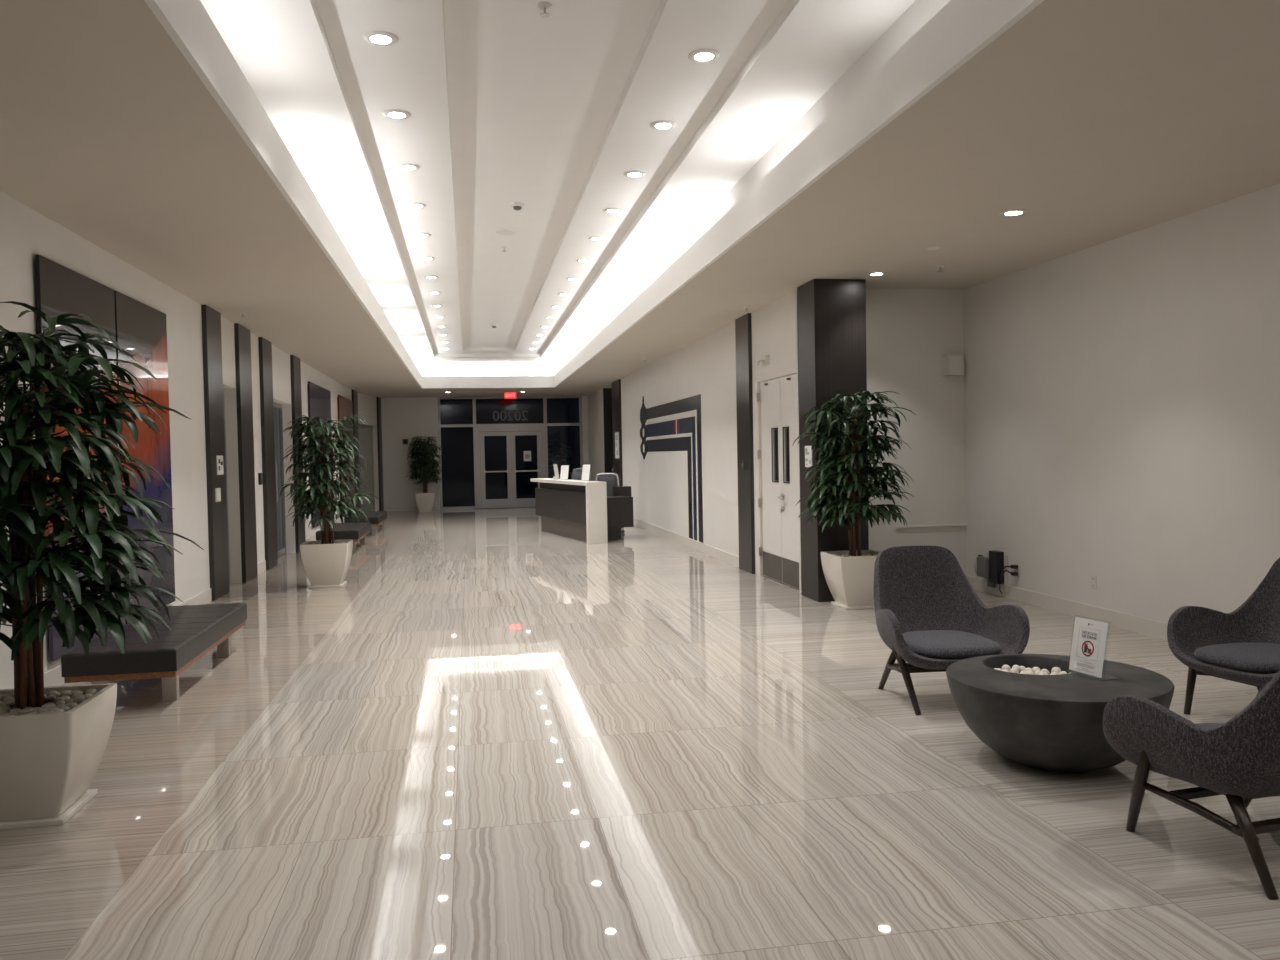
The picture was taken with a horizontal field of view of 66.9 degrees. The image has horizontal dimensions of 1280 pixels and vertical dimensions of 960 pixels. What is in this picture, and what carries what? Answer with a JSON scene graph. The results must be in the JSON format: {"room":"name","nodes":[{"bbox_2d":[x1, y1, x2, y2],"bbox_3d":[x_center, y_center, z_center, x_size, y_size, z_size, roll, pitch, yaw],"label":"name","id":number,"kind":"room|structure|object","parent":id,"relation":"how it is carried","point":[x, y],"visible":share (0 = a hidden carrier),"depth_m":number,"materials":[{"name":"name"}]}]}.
{"room":"lobby","nodes":[
{"label":"lobby","id":0,"kind":"room"},
{"bbox_2d":[0,191,378,688],"bbox_3d":[-5.010,-0.336,12.353,0.587,3.270,31.679,-1,2,-10],"label":"wall","id":1,"kind":"structure","parent":0,"point":[25,232],"depth_m":9.96,"materials":[{"name":"paint"}]},
{"bbox_2d":[48,616,81,660],"bbox_3d":[-4.052,1.074,6.798,0.045,0.305,0.545,-1,2,-10],"label":"print","id":2,"kind":"object","parent":1,"relation":"attached to","point":[56,650],"depth_m":6.65,"materials":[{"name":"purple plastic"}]},
{"bbox_2d":[35,254,116,364],"bbox_3d":[-4.174,-1.226,7.185,0.045,0.613,1.463,-1,2,-10],"label":"print","id":3,"kind":"object","parent":1,"relation":"attached to","point":[61,289],"depth_m":7.08,"materials":[{"name":"black plastic"}]},
{"bbox_2d":[114,290,174,623],"bbox_3d":[-4.405,-0.193,8.634,0.045,2.750,1.340,-1,2,-10],"label":"print","id":4,"kind":"object","parent":1,"relation":"attached to","point":[141,329],"visible":0.75,"depth_m":8.71,"materials":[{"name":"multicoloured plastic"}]},
{"bbox_2d":[44,520,343,686],"bbox_3d":[-4.744,1.272,10.672,0.014,0.140,27.800,-1,2,-10],"label":"baseboard","id":5,"kind":"structure","parent":1,"relation":"attached to","point":[53,677],"depth_m":9.94,"materials":[{"name":"paint"}]},
{"bbox_2d":[201,305,228,600],"bbox_3d":[-4.825,-0.302,11.025,0.050,3.270,0.640,-1,2,-10],"label":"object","id":6,"kind":"object","parent":1,"relation":"attached to","point":[211,318],"visible":1,"depth_m":10.90,"materials":[{"name":"brown wood"}]},
{"bbox_2d":[215,488,220,501],"bbox_3d":[-4.769,0.169,10.966,0.018,0.155,0.200,-1,2,-10],"label":"light switch","id":7,"kind":"object","parent":6,"relation":"attached to","point":[217,490],"visible":1,"depth_m":10.93,"materials":[{"name":"white plastic"}]},
{"bbox_2d":[216,456,223,474],"bbox_3d":[-4.800,-0.169,11.084,0.014,0.220,0.260,-1,2,-10],"label":"room sign","id":8,"kind":"object","parent":6,"relation":"attached to","point":[219,459],"visible":1,"depth_m":11.05,"materials":[{"name":"plastic"}]},
{"bbox_2d":[223,388,229,583],"bbox_3d":[-5.126,0.088,11.754,0.091,2.460,0.880,-1,2,-10],"label":"door","id":9,"kind":"structure","parent":1,"relation":"in","point":[223,388],"depth_m":12.16,"materials":[{"name":"metal"}]},
{"bbox_2d":[234,323,257,582],"bbox_3d":[-5.093,-0.340,12.542,0.050,3.270,0.680,-1,2,-10],"label":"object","id":10,"kind":"object","parent":1,"relation":"attached to","point":[242,336],"visible":1,"depth_m":12.41,"materials":[{"name":"brown wood"}]},
{"bbox_2d":[258,473,262,484],"bbox_3d":[-5.248,-0.016,13.416,0.032,0.160,0.150,-1,2,-10],"label":"thermostat","id":11,"kind":"object","parent":1,"relation":"attached to","point":[260,475],"visible":1,"depth_m":13.34,"materials":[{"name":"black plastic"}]},
{"bbox_2d":[258,337,277,569],"bbox_3d":[-5.338,-0.374,13.930,0.050,3.270,0.660,-1,2,-10],"label":"wood panel","id":12,"kind":"object","parent":1,"relation":"attached to","point":[265,346],"visible":1,"depth_m":13.79,"materials":[{"name":"brown wood"}]},
{"bbox_2d":[273,402,286,556],"bbox_3d":[-5.718,0.005,15.111,0.091,2.460,1.740,-1,2,-10],"label":"door","id":13,"kind":"structure","parent":1,"relation":"in","point":[283,550],"depth_m":15.91,"materials":[{"name":"metal"}]},
{"bbox_2d":[290,355,305,552],"bbox_3d":[-5.764,-0.433,16.347,0.050,3.270,0.690,-1,2,-10],"label":"wood panel","id":14,"kind":"object","parent":1,"relation":"attached to","point":[295,366],"visible":0.57,"depth_m":16.12,"materials":[{"name":"brown wood"}]},
{"bbox_2d":[311,503,323,527],"bbox_3d":[-6.059,0.630,18.152,0.045,0.444,1.486,-1,2,-10],"label":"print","id":15,"kind":"object","parent":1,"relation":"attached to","point":[317,514],"depth_m":17.90,"materials":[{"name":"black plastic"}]},
{"bbox_2d":[307,381,330,432],"bbox_3d":[-6.222,-1.365,18.809,0.045,0.908,2.938,-1,2,-10],"label":"print","id":16,"kind":"object","parent":1,"relation":"attached to","point":[319,401],"depth_m":18.61,"materials":[{"name":"black plastic"}]},
{"bbox_2d":[337,395,354,513],"bbox_3d":[-6.912,-0.593,22.839,0.045,2.670,2.500,-1,2,-10],"label":"print","id":17,"kind":"object","parent":1,"relation":"attached to","point":[344,405],"visible":0.39,"depth_m":22.75,"materials":[{"name":"black plastic"}]},
{"bbox_2d":[351,390,360,511],"bbox_3d":[-7.254,-0.642,24.794,0.050,3.270,0.890,-1,2,-10],"label":"wood panel","id":18,"kind":"object","parent":1,"relation":"attached to","point":[354,393],"visible":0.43,"depth_m":24.66,"materials":[{"name":"brown wood"}]},
{"bbox_2d":[358,424,374,511],"bbox_3d":[-7.529,-0.278,26.477,0.102,2.460,2.150,-1,2,-2],"label":"door","id":19,"kind":"structure","parent":1,"relation":"in","point":[366,461],"depth_m":26.83,"materials":[{"name":"metal"}]},
{"bbox_2d":[376,397,383,510],"bbox_3d":[-7.433,-0.720,27.733,0.050,3.270,0.334,-1,2,-2],"label":"wood panel","id":20,"kind":"object","parent":1,"relation":"attached to","point":[378,400],"visible":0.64,"depth_m":27.62,"materials":[{"name":"brown wood"}]},
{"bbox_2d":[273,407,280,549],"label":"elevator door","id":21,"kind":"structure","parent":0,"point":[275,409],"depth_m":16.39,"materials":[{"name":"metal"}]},
{"bbox_2d":[381,396,588,507],"bbox_3d":[-4.849,-0.789,28.455,7.140,3.270,0.150,-1,2,-10],"label":"wall","id":22,"kind":"structure","parent":0,"point":[401,418],"depth_m":28.04,"materials":[{"name":"paint"}]},
{"bbox_2d":[384,506,439,510],"bbox_3d":[-6.627,0.840,28.098,1.640,0.100,0.014,-1,2,-10],"label":"baseboard","id":23,"kind":"structure","parent":22,"relation":"attached to","point":[402,508],"depth_m":28.07,"materials":[{"name":"paint"}]},
{"bbox_2d":[437,396,582,509],"bbox_3d":[-3.781,-0.813,28.587,4.210,3.270,0.100,-1,2,-10],"label":"window","id":24,"kind":"structure","parent":22,"relation":"in","point":[545,424],"depth_m":28.45,"materials":[{"name":"glass"}]},
{"bbox_2d":[474,426,544,508],"bbox_3d":[-3.763,-0.378,28.570,2.300,2.400,0.180,-1,2,-10],"label":"door","id":25,"kind":"structure","parent":24,"relation":"attached to","point":[511,502],"depth_m":28.55,"materials":[{"name":"metal"}]},
{"bbox_2d":[524,451,530,460],"bbox_3d":[-3.327,-0.708,28.647,0.220,0.300,0.004,-1,2,-10],"label":"notice","id":26,"kind":"object","parent":25,"relation":"attached to","point":[527,454],"visible":1,"depth_m":28.64,"materials":[{"name":"paper"}]},
{"bbox_2d":[0,507,1279,959],"bbox_3d":[-1.014,1.252,13.158,9.300,0.100,31.800,-1,2,-10],"label":"floor","id":27,"kind":"structure","parent":0,"point":[502,737],"depth_m":4.32,"materials":[{"name":"tile"}]},
{"bbox_2d":[0,301,203,829],"bbox_3d":[-2.685,0.369,4.320,1.350,2.221,1.288,-1,2,9],"label":"potted palm","id":28,"kind":"object","parent":27,"relation":"on","point":[49,762],"visible":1,"depth_m":4.14,"materials":[{"name":"leaf"},{"name":"ivory lacquer"},{"name":"pebbles"}]},
{"bbox_2d":[18,708,32,714],"bbox_3d":[-2.641,0.997,4.167,0.056,0.028,0.043,-2,2,-37],"label":"pebble","id":29,"kind":"object","parent":28,"relation":"on","point":[23,711],"visible":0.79,"depth_m":4.15,"materials":[{"name":"stone"}]},
{"bbox_2d":[0,683,116,821],"bbox_3d":[-2.710,1.219,4.316,0.550,0.481,0.550,-1,2,-10],"label":"pot","id":30,"kind":"object","parent":28,"relation":"on","point":[49,762],"depth_m":4.13,"materials":[{"name":"white ceramic"}]},
{"bbox_2d":[65,702,76,708],"bbox_3d":[-2.498,0.992,4.255,0.050,0.030,0.048,-1,2,9],"label":"pebble","id":31,"kind":"object","parent":28,"relation":"on","point":[71,705],"visible":0.83,"depth_m":4.24,"materials":[{"name":"stone"}]},
{"bbox_2d":[73,697,84,703],"bbox_3d":[-2.521,0.989,4.358,0.050,0.030,0.048,-2,2,-23],"label":"pebble","id":32,"kind":"object","parent":28,"relation":"on","point":[77,700],"visible":0.88,"depth_m":4.34,"materials":[{"name":"stone"}]},
{"bbox_2d":[61,603,246,701],"bbox_3d":[-3.382,1.227,6.950,0.660,0.387,1.950,-1,2,-10],"label":"bench","id":33,"kind":"object","parent":27,"relation":"on","point":[195,630],"visible":0.8,"depth_m":6.28,"materials":[{"name":"black leather"}]},
{"bbox_2d":[278,415,376,587],"bbox_3d":[-3.799,0.244,11.827,1.076,2.094,1.064,-1,2,11],"label":"potted palm","id":34,"kind":"object","parent":27,"relation":"on","point":[326,561],"visible":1,"depth_m":11.67,"materials":[{"name":"green plant"}]},
{"bbox_2d":[300,539,352,585],"bbox_3d":[-3.824,1.014,11.864,0.550,0.511,0.550,-1,2,-10],"label":"pot","id":35,"kind":"object","parent":34,"relation":"on","point":[326,562],"depth_m":11.64,"materials":[{"name":"white ceramic"}]},
{"bbox_2d":[316,522,370,552],"bbox_3d":[-5.049,0.988,16.604,0.660,0.387,2.000,-1,2,-10],"label":"bench","id":36,"kind":"object","parent":27,"relation":"on","point":[358,531],"visible":0.69,"depth_m":15.91,"materials":[{"name":"black leather"}]},
{"bbox_2d":[316,522,370,539],"bbox_3d":[-5.051,0.866,16.601,0.660,0.142,2.000,-1,2,-10],"label":"cushion","id":37,"kind":"object","parent":36,"relation":"on","point":[347,531],"depth_m":15.90,"materials":[{"name":"black leather"}]},
{"bbox_2d":[344,511,386,534],"bbox_3d":[-5.675,0.901,20.148,0.660,0.387,2.000,-1,2,-10],"label":"bench","id":38,"kind":"object","parent":27,"relation":"on","point":[376,518],"visible":0.69,"depth_m":19.45,"materials":[{"name":"black leather"}]},
{"bbox_2d":[344,511,386,523],"bbox_3d":[-5.677,0.778,20.145,0.660,0.142,2.000,-1,2,-10],"label":"cushion","id":39,"kind":"object","parent":38,"relation":"on","point":[374,517],"depth_m":19.35,"materials":[{"name":"black leather"}]},
{"bbox_2d":[407,436,444,511],"bbox_3d":[-6.115,-0.176,27.617,1.149,2.138,0.970,-1,2,-10],"label":"potted palm","id":40,"kind":"object","parent":27,"relation":"on","point":[425,500],"visible":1,"depth_m":27.47,"materials":[{"name":"plant"}]},
{"bbox_2d":[415,492,434,510],"bbox_3d":[-6.122,0.615,27.681,0.550,0.511,0.550,-1,2,-10],"label":"pot","id":41,"kind":"object","parent":40,"relation":"attached to","point":[424,500],"depth_m":27.45,"materials":[{"name":"ceramic"}]},
{"bbox_2d":[572,468,589,480],"bbox_3d":[-1.334,0.394,19.782,0.614,1.258,0.543,0,2,33],"label":"office chair","id":42,"kind":"object","parent":27,"relation":"on","point":[577,473],"visible":0.05,"depth_m":20.03,"materials":[{"name":"grey plastic"}]},
{"bbox_2d":[530,478,633,543],"bbox_3d":[-1.019,0.519,18.633,1.220,1.060,3.750,-2,2,-21],"label":"reception desk","id":43,"kind":"object","parent":27,"relation":"on","point":[582,510],"visible":1,"depth_m":17.42,"materials":[{"name":"brown wood"}]},
{"bbox_2d":[553,464,558,478],"bbox_3d":[-1.664,-0.165,19.018,0.110,0.307,0.180,0,2,23],"label":"sign holder","id":44,"kind":"object","parent":43,"relation":"on","point":[554,465],"visible":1,"depth_m":19.01,"materials":[{"name":"paper"}]},
{"bbox_2d":[560,465,569,479],"bbox_3d":[-1.431,-0.148,18.616,0.220,0.287,0.110,0,2,39],"label":"sign holder","id":45,"kind":"object","parent":43,"relation":"on","point":[564,468],"visible":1,"depth_m":18.60,"materials":[{"name":"paper"}]},
{"bbox_2d":[581,465,589,479],"bbox_3d":[-0.955,-0.134,17.456,0.220,0.307,0.110,0,2,44],"label":"sign holder","id":46,"kind":"object","parent":43,"relation":"on","point":[586,468],"visible":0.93,"depth_m":17.44,"materials":[{"name":"paper"}]},
{"bbox_2d":[596,473,624,532],"bbox_3d":[-0.560,0.447,18.765,0.614,1.178,0.543,-1,2,14],"label":"office chair","id":47,"kind":"object","parent":27,"relation":"on","point":[611,479],"visible":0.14,"depth_m":18.50,"materials":[{"name":"fabric"}]},
{"bbox_2d":[792,391,915,609],"bbox_3d":[2.110,0.191,9.387,1.202,2.114,0.900,-1,2,-10],"label":"potted palm","id":48,"kind":"object","parent":27,"relation":"on","point":[849,574],"visible":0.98,"depth_m":9.36,"materials":[{"name":"green plant"}]},
{"bbox_2d":[821,550,879,606],"bbox_3d":[2.140,0.970,9.563,0.550,0.501,0.550,-1,2,-10],"label":"pot","id":49,"kind":"object","parent":48,"relation":"attached to","point":[849,574],"depth_m":9.35,"materials":[{"name":"white ceramic"}]},
{"bbox_2d":[874,545,1029,714],"bbox_3d":[1.845,0.898,5.987,0.842,0.918,0.835,-1,2,-6],"label":"lounge chair","id":50,"kind":"object","parent":27,"relation":"on","point":[931,618],"visible":0.9,"depth_m":6.17,"materials":[{"name":"fabric"}]},
{"bbox_2d":[902,630,1001,658],"bbox_3d":[1.858,0.990,5.883,0.534,0.073,0.600,-1,2,-6],"label":"seat cushion","id":51,"kind":"object","parent":50,"relation":"on","point":[927,644],"depth_m":5.70,"materials":[{"name":"fabric"}]},
{"bbox_2d":[946,654,1174,773],"bbox_3d":[2.043,1.169,4.767,1.025,0.420,1.025,-2,2,-27],"label":"table","id":52,"kind":"object","parent":27,"relation":"on","point":[1049,723],"visible":0.79,"depth_m":4.48,"materials":[{"name":"grey concrete"}]},
{"bbox_2d":[1069,617,1110,677],"bbox_3d":[2.212,0.814,4.740,0.110,0.282,0.225,-2,2,-20],"label":"sign holder","id":53,"kind":"object","parent":52,"relation":"on","point":[1089,636],"visible":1,"depth_m":4.73,"materials":[{"name":"paper"}]},
{"bbox_2d":[1077,660,1092,672],"bbox_3d":[2.172,0.904,4.728,0.001,0.051,0.124,9,-2,-20],"label":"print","id":54,"kind":"object","parent":53,"relation":"on","point":[1078,660],"depth_m":4.73},
{"bbox_2d":[1103,669,1279,898],"bbox_3d":[2.320,0.956,3.621,0.842,0.918,0.835,-2,2,-16],"label":"lounge chair","id":55,"kind":"object","parent":27,"relation":"on","point":[1238,758],"visible":1,"depth_m":3.46,"materials":[{"name":"fabric"}]},
{"bbox_2d":[1195,723,1223,727],"bbox_3d":[2.291,1.042,3.725,0.534,0.073,0.600,-2,2,-16],"label":"seat cushion","id":56,"kind":"object","parent":55,"relation":"on","point":[1206,725],"depth_m":3.98,"materials":[{"name":"fabric"}]},
{"bbox_2d":[1167,558,1279,714],"bbox_3d":[3.534,0.883,5.384,0.835,0.918,0.842,-2,2,-20],"label":"lounge chair","id":57,"kind":"object","parent":27,"relation":"on","point":[1241,645],"visible":0.91,"depth_m":5.62,"materials":[{"name":"fabric"}]},
{"bbox_2d":[1194,642,1279,673],"bbox_3d":[3.436,0.975,5.350,0.600,0.073,0.534,-2,2,-20],"label":"seat cushion","id":58,"kind":"object","parent":57,"relation":"on","point":[1254,657],"depth_m":5.28,"materials":[{"name":"fabric"}]},
{"bbox_2d":[0,0,1279,397],"bbox_3d":[-1.078,-2.141,13.063,9.300,0.150,31.800,-1,2,-10],"label":"ceiling","id":59,"kind":"structure","parent":0,"point":[1103,121],"depth_m":5.95,"materials":[{"name":"paint"}]},
{"bbox_2d":[504,393,515,398],"bbox_3d":[-3.561,-2.318,26.637,0.320,0.160,0.063,-1,2,-10],"label":"exit sign","id":60,"kind":"object","parent":59,"relation":"hanging from","point":[506,395],"visible":1,"depth_m":26.61,"materials":[{"name":"red"}]},
{"bbox_2d":[200,0,949,375],"bbox_3d":[-1.534,-2.544,11.500,3.900,0.760,27.100,-1,2,-10],"label":"coffer","id":61,"kind":"object","parent":59,"relation":"attached to","point":[507,103],"visible":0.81,"depth_m":7.20,"materials":[{"name":"paint"}]},
{"bbox_2d":[363,31,397,45],"bbox_3d":[-1.514,-2.576,5.662,0.196,0.013,0.196,-1,2,-10],"label":"recessed light","id":62,"kind":"object","parent":61,"relation":"attached to","point":[379,38],"visible":1,"depth_m":5.65,"materials":[{"name":"white plastic"}]},
{"bbox_2d":[383,109,410,119],"bbox_3d":[-1.736,-2.607,6.920,0.196,0.013,0.196,-1,2,-10],"label":"recessed light","id":63,"kind":"object","parent":61,"relation":"attached to","point":[397,114],"visible":1,"depth_m":6.91,"materials":[{"name":"white plastic"}]},
{"bbox_2d":[396,163,419,170],"bbox_3d":[-1.958,-2.638,8.179,0.196,0.013,0.196,-1,2,-10],"label":"recessed light","id":64,"kind":"object","parent":61,"relation":"attached to","point":[403,166],"visible":1,"depth_m":8.16,"materials":[{"name":"white plastic"}]},
{"bbox_2d":[406,203,425,208],"bbox_3d":[-2.180,-2.669,9.437,0.196,0.013,0.196,-1,2,-10],"label":"recessed light","id":65,"kind":"object","parent":61,"relation":"attached to","point":[410,205],"visible":1,"depth_m":9.43,"materials":[{"name":"white plastic"}]},
{"bbox_2d":[413,233,430,237],"bbox_3d":[-2.402,-2.700,10.695,0.196,0.013,0.196,-1,2,-10],"label":"recessed light","id":66,"kind":"object","parent":61,"relation":"attached to","point":[423,235],"visible":1,"depth_m":10.68,"materials":[{"name":"white plastic"}]},
{"bbox_2d":[419,256,434,259],"bbox_3d":[-2.624,-2.731,11.953,0.196,0.013,0.196,-1,2,-10],"label":"recessed light","id":67,"kind":"object","parent":61,"relation":"attached to","point":[423,257],"visible":1,"depth_m":11.93,"materials":[{"name":"white plastic"}]},
{"bbox_2d":[496,230,516,234],"bbox_3d":[-1.515,-2.805,11.009,0.236,0.013,0.236,-1,2,-10],"label":"ceiling speaker","id":68,"kind":"object","parent":61,"relation":"attached to","point":[501,232],"visible":1,"depth_m":10.96,"materials":[{"name":"white plastic"}]},
{"bbox_2d":[510,202,524,209],"bbox_3d":[-1.235,-2.752,9.770,0.150,0.061,0.150,-1,2,-10],"label":"smoke detector","id":69,"kind":"object","parent":61,"relation":"attached to","point":[516,205],"visible":1,"depth_m":9.73,"materials":[{"name":"white plastic"}]},
{"bbox_2d":[537,2,551,17],"bbox_3d":[-0.537,-2.647,5.467,0.084,0.057,0.084,-1,2,-10],"label":"sprinkler","id":70,"kind":"object","parent":61,"relation":"attached to","point":[544,6],"visible":1,"depth_m":5.45,"materials":[{"name":"white metal"}]},
{"bbox_2d":[576,259,590,262],"bbox_3d":[-0.714,-2.776,12.289,0.196,0.013,0.196,-1,2,-10],"label":"recessed light","id":71,"kind":"object","parent":61,"relation":"attached to","point":[578,260],"visible":1,"depth_m":12.27,"materials":[{"name":"white plastic"}]},
{"bbox_2d":[588,236,604,240],"bbox_3d":[-0.492,-2.745,11.031,0.196,0.013,0.196,-1,2,-10],"label":"recessed light","id":72,"kind":"object","parent":61,"relation":"attached to","point":[594,238],"visible":1,"depth_m":11.02,"materials":[{"name":"white plastic"}]},
{"bbox_2d":[604,208,622,212],"bbox_3d":[-0.270,-2.714,9.773,0.196,0.013,0.196,-1,2,-10],"label":"recessed light","id":73,"kind":"object","parent":61,"relation":"attached to","point":[607,210],"visible":1,"depth_m":9.77,"materials":[{"name":"white plastic"}]},
{"bbox_2d":[623,171,645,177],"bbox_3d":[-0.048,-2.683,8.515,0.196,0.013,0.196,-1,2,-10],"label":"recessed light","id":74,"kind":"object","parent":61,"relation":"attached to","point":[631,174],"visible":1,"depth_m":8.50,"materials":[{"name":"white plastic"}]},
{"bbox_2d":[650,120,675,129],"bbox_3d":[0.174,-2.652,7.256,0.196,0.013,0.196,-1,2,-10],"label":"recessed light","id":75,"kind":"object","parent":61,"relation":"attached to","point":[663,124],"visible":1,"depth_m":7.24,"materials":[{"name":"white plastic"}]},
{"bbox_2d":[688,49,719,62],"bbox_3d":[0.396,-2.621,5.998,0.196,0.013,0.196,-1,2,-10],"label":"recessed light","id":76,"kind":"object","parent":61,"relation":"attached to","point":[700,55],"visible":1,"depth_m":5.99,"materials":[{"name":"white plastic"}]},
{"bbox_2d":[144,0,1043,387],"bbox_3d":[-1.527,-2.163,11.511,3.380,0.302,26.580,-1,2,-10],"label":"trim","id":77,"kind":"structure","parent":59,"relation":"attached to","point":[961,29],"depth_m":5.65,"materials":[{"name":"paint"}]},
{"bbox_2d":[867,271,886,275],"bbox_3d":[2.328,-2.026,9.533,0.196,0.013,0.196,-1,2,-10],"label":"recessed light","id":78,"kind":"object","parent":59,"relation":"in","point":[880,273],"visible":1,"depth_m":9.52,"materials":[{"name":"white plastic"}]},
{"bbox_2d":[999,209,1027,216],"bbox_3d":[2.750,-1.967,7.141,0.196,0.013,0.196,-1,2,-10],"label":"recessed light","id":79,"kind":"object","parent":59,"relation":"in","point":[1012,212],"visible":1,"depth_m":7.13,"materials":[{"name":"white plastic"}]},
{"bbox_2d":[587,290,797,574],"bbox_3d":[0.332,-0.645,19.799,0.500,3.270,19.100,-1,2,-10],"label":"wall","id":80,"kind":"structure","parent":0,"point":[658,482],"depth_m":14.77,"materials":[{"name":"paint"}]},
{"bbox_2d":[603,388,612,472],"bbox_3d":[-0.586,-0.764,24.713,0.398,3.268,1.900,-1,2,-10],"label":"wood panel","id":81,"kind":"object","parent":80,"relation":"attached to","point":[607,392],"visible":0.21,"depth_m":25.58,"materials":[{"name":"brown wood"}]},
{"bbox_2d":[611,379,622,485],"bbox_3d":[-0.542,-0.723,23.172,0.050,3.270,1.150,-1,2,-10],"label":"wood panel","id":82,"kind":"object","parent":80,"relation":"attached to","point":[616,385],"visible":0.57,"depth_m":22.88,"materials":[{"name":"brown wood"}]},
{"bbox_2d":[615,432,618,457],"bbox_3d":[-0.545,-0.823,22.992,0.014,0.620,0.550,-1,2,-10],"label":"notice","id":83,"kind":"object","parent":82,"relation":"attached to","point":[616,433],"visible":1,"depth_m":22.96,"materials":[{"name":"paper"}]},
{"bbox_2d":[640,394,702,542],"bbox_3d":[0.476,-0.374,17.523,0.018,2.550,5.355,-1,2,-10],"label":"relief","id":84,"kind":"object","parent":80,"relation":"attached to","point":[684,425],"visible":1,"depth_m":16.01,"materials":[{"name":"black metal"}]},
{"bbox_2d":[633,517,738,566],"bbox_3d":[0.478,0.977,17.706,0.014,0.140,9.950,-1,2,-10],"label":"baseboard","id":85,"kind":"structure","parent":80,"relation":"attached to","point":[727,557],"depth_m":15.59,"materials":[{"name":"paint"}]},
{"bbox_2d":[735,313,754,573],"bbox_3d":[1.350,-0.459,12.461,0.045,3.270,0.590,-1,2,-10],"label":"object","id":86,"kind":"object","parent":80,"relation":"attached to","point":[743,326],"visible":1,"depth_m":12.37,"materials":[{"name":"brown wood"}]},
{"bbox_2d":[757,355,769,365],"bbox_3d":[1.460,-1.414,11.518,0.110,0.113,0.200,-1,2,-10],"label":"emergency light","id":87,"kind":"object","parent":80,"relation":"attached to","point":[765,360],"visible":1,"depth_m":11.43,"materials":[{"name":"white plastic"}]},
{"bbox_2d":[755,367,801,592],"bbox_3d":[1.620,-0.016,11.276,0.145,2.440,1.600,-1,2,-10],"label":"door","id":88,"kind":"structure","parent":80,"relation":"in","point":[777,394],"depth_m":11.29,"materials":[{"name":"white paint"}]},
{"bbox_2d":[776,428,788,481],"bbox_3d":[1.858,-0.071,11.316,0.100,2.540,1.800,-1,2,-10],"label":"window","id":89,"kind":"structure","parent":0,"point":[787,428],"depth_m":11.96,"materials":[{"name":"glass"}]},
{"bbox_2d":[797,279,868,601],"bbox_3d":[2.008,-0.405,10.100,0.550,3.269,0.510,-1,2,-10],"label":"wood column","id":90,"kind":"structure","parent":0,"point":[831,312],"depth_m":9.85,"materials":[{"name":"black wood"}]},
{"bbox_2d":[805,446,812,466],"bbox_3d":[1.741,-0.243,10.012,0.014,0.220,0.200,-1,2,-10],"label":"sign","id":91,"kind":"object","parent":90,"relation":"attached to","point":[808,451],"visible":0.89,"depth_m":10.00,"materials":[{"name":"paper"}]},
{"bbox_2d":[797,289,965,574],"bbox_3d":[2.746,-0.433,10.606,2.060,3.270,0.150,-1,2,-10],"label":"wall","id":92,"kind":"structure","parent":0,"point":[909,332],"depth_m":10.58,"materials":[{"name":"paint"}]},
{"bbox_2d":[895,524,966,527],"bbox_3d":[3.187,0.503,10.619,0.830,0.020,0.022,-1,2,-10],"label":"trim","id":93,"kind":"structure","parent":92,"relation":"attached to","point":[945,524],"depth_m":10.61,"materials":[{"name":"paint"}]},
{"bbox_2d":[943,355,963,375],"bbox_3d":[3.413,-1.250,10.569,0.190,0.220,0.114,-1,2,-10],"label":"wall speaker","id":94,"kind":"object","parent":92,"relation":"attached to","point":[953,365],"visible":1,"depth_m":10.52,"materials":[{"name":"white plastic"}]},
{"bbox_2d":[949,357,961,372],"bbox_3d":[3.423,-1.249,10.515,0.140,0.170,0.004,-1,2,-10],"label":"speaker grille","id":95,"kind":"object","parent":94,"relation":"attached to","point":[955,363],"depth_m":10.51,"materials":[{"name":"paint"}]},
{"bbox_2d":[963,183,1279,623],"bbox_3d":[4.764,-0.301,4.515,0.200,3.270,12.850,-1,2,-10],"label":"wall","id":96,"kind":"structure","parent":0,"point":[1122,394],"depth_m":7.92,"materials":[{"name":"paint"}]},
{"bbox_2d":[973,550,1017,593],"bbox_3d":[3.654,0.949,9.998,0.146,0.433,0.670,-1,2,-10],"label":"box","id":97,"kind":"object","parent":96,"relation":"attached to","point":[993,567],"visible":1,"depth_m":9.95,"materials":[{"name":"black plastic"}]},
{"bbox_2d":[966,575,1167,639],"bbox_3d":[4.061,1.285,4.456,1.280,0.130,12.500,-1,2,-10],"label":"baseboard","id":98,"kind":"structure","parent":96,"relation":"attached to","point":[1153,628],"depth_m":8.70,"materials":[{"name":"paint"}]},
{"bbox_2d":[1091,575,1096,588],"bbox_3d":[3.983,0.897,8.515,0.010,0.120,0.075,-1,2,-10],"label":"power outlet","id":99,"kind":"object","parent":96,"relation":"attached to","point":[1093,578],"visible":1,"depth_m":8.51,"materials":[{"name":"white plastic"}]},
{"label":"outside","id":100,"kind":"structure","parent":0,"visible":0},
{"bbox_2d":[443,500,481,506],"bbox_3d":[-4.291,0.904,33.191,15.000,0.100,8.800,-1,2,-10],"label":"pavement","id":101,"kind":"structure","parent":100,"point":[465,502],"depth_m":34.92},
{"bbox_2d":[548,443,577,479],"bbox_3d":[-2.433,-0.115,29.787,1.374,2.057,1.283,-1,2,-10],"label":"shrub","id":102,"kind":"object","parent":101,"relation":"on","point":[551,460],"visible":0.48,"depth_m":29.74,"materials":[{"name":"green plant"}]},
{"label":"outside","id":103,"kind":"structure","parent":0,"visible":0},
{"bbox_2d":[440,398,579,500],"bbox_3d":[-5.130,-1.805,37.598,15.000,5.200,0.300,-1,2,-10],"label":"wall","id":104,"kind":"structure","parent":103,"point":[457,457],"depth_m":37.41,"materials":[{"name":"black glass"}]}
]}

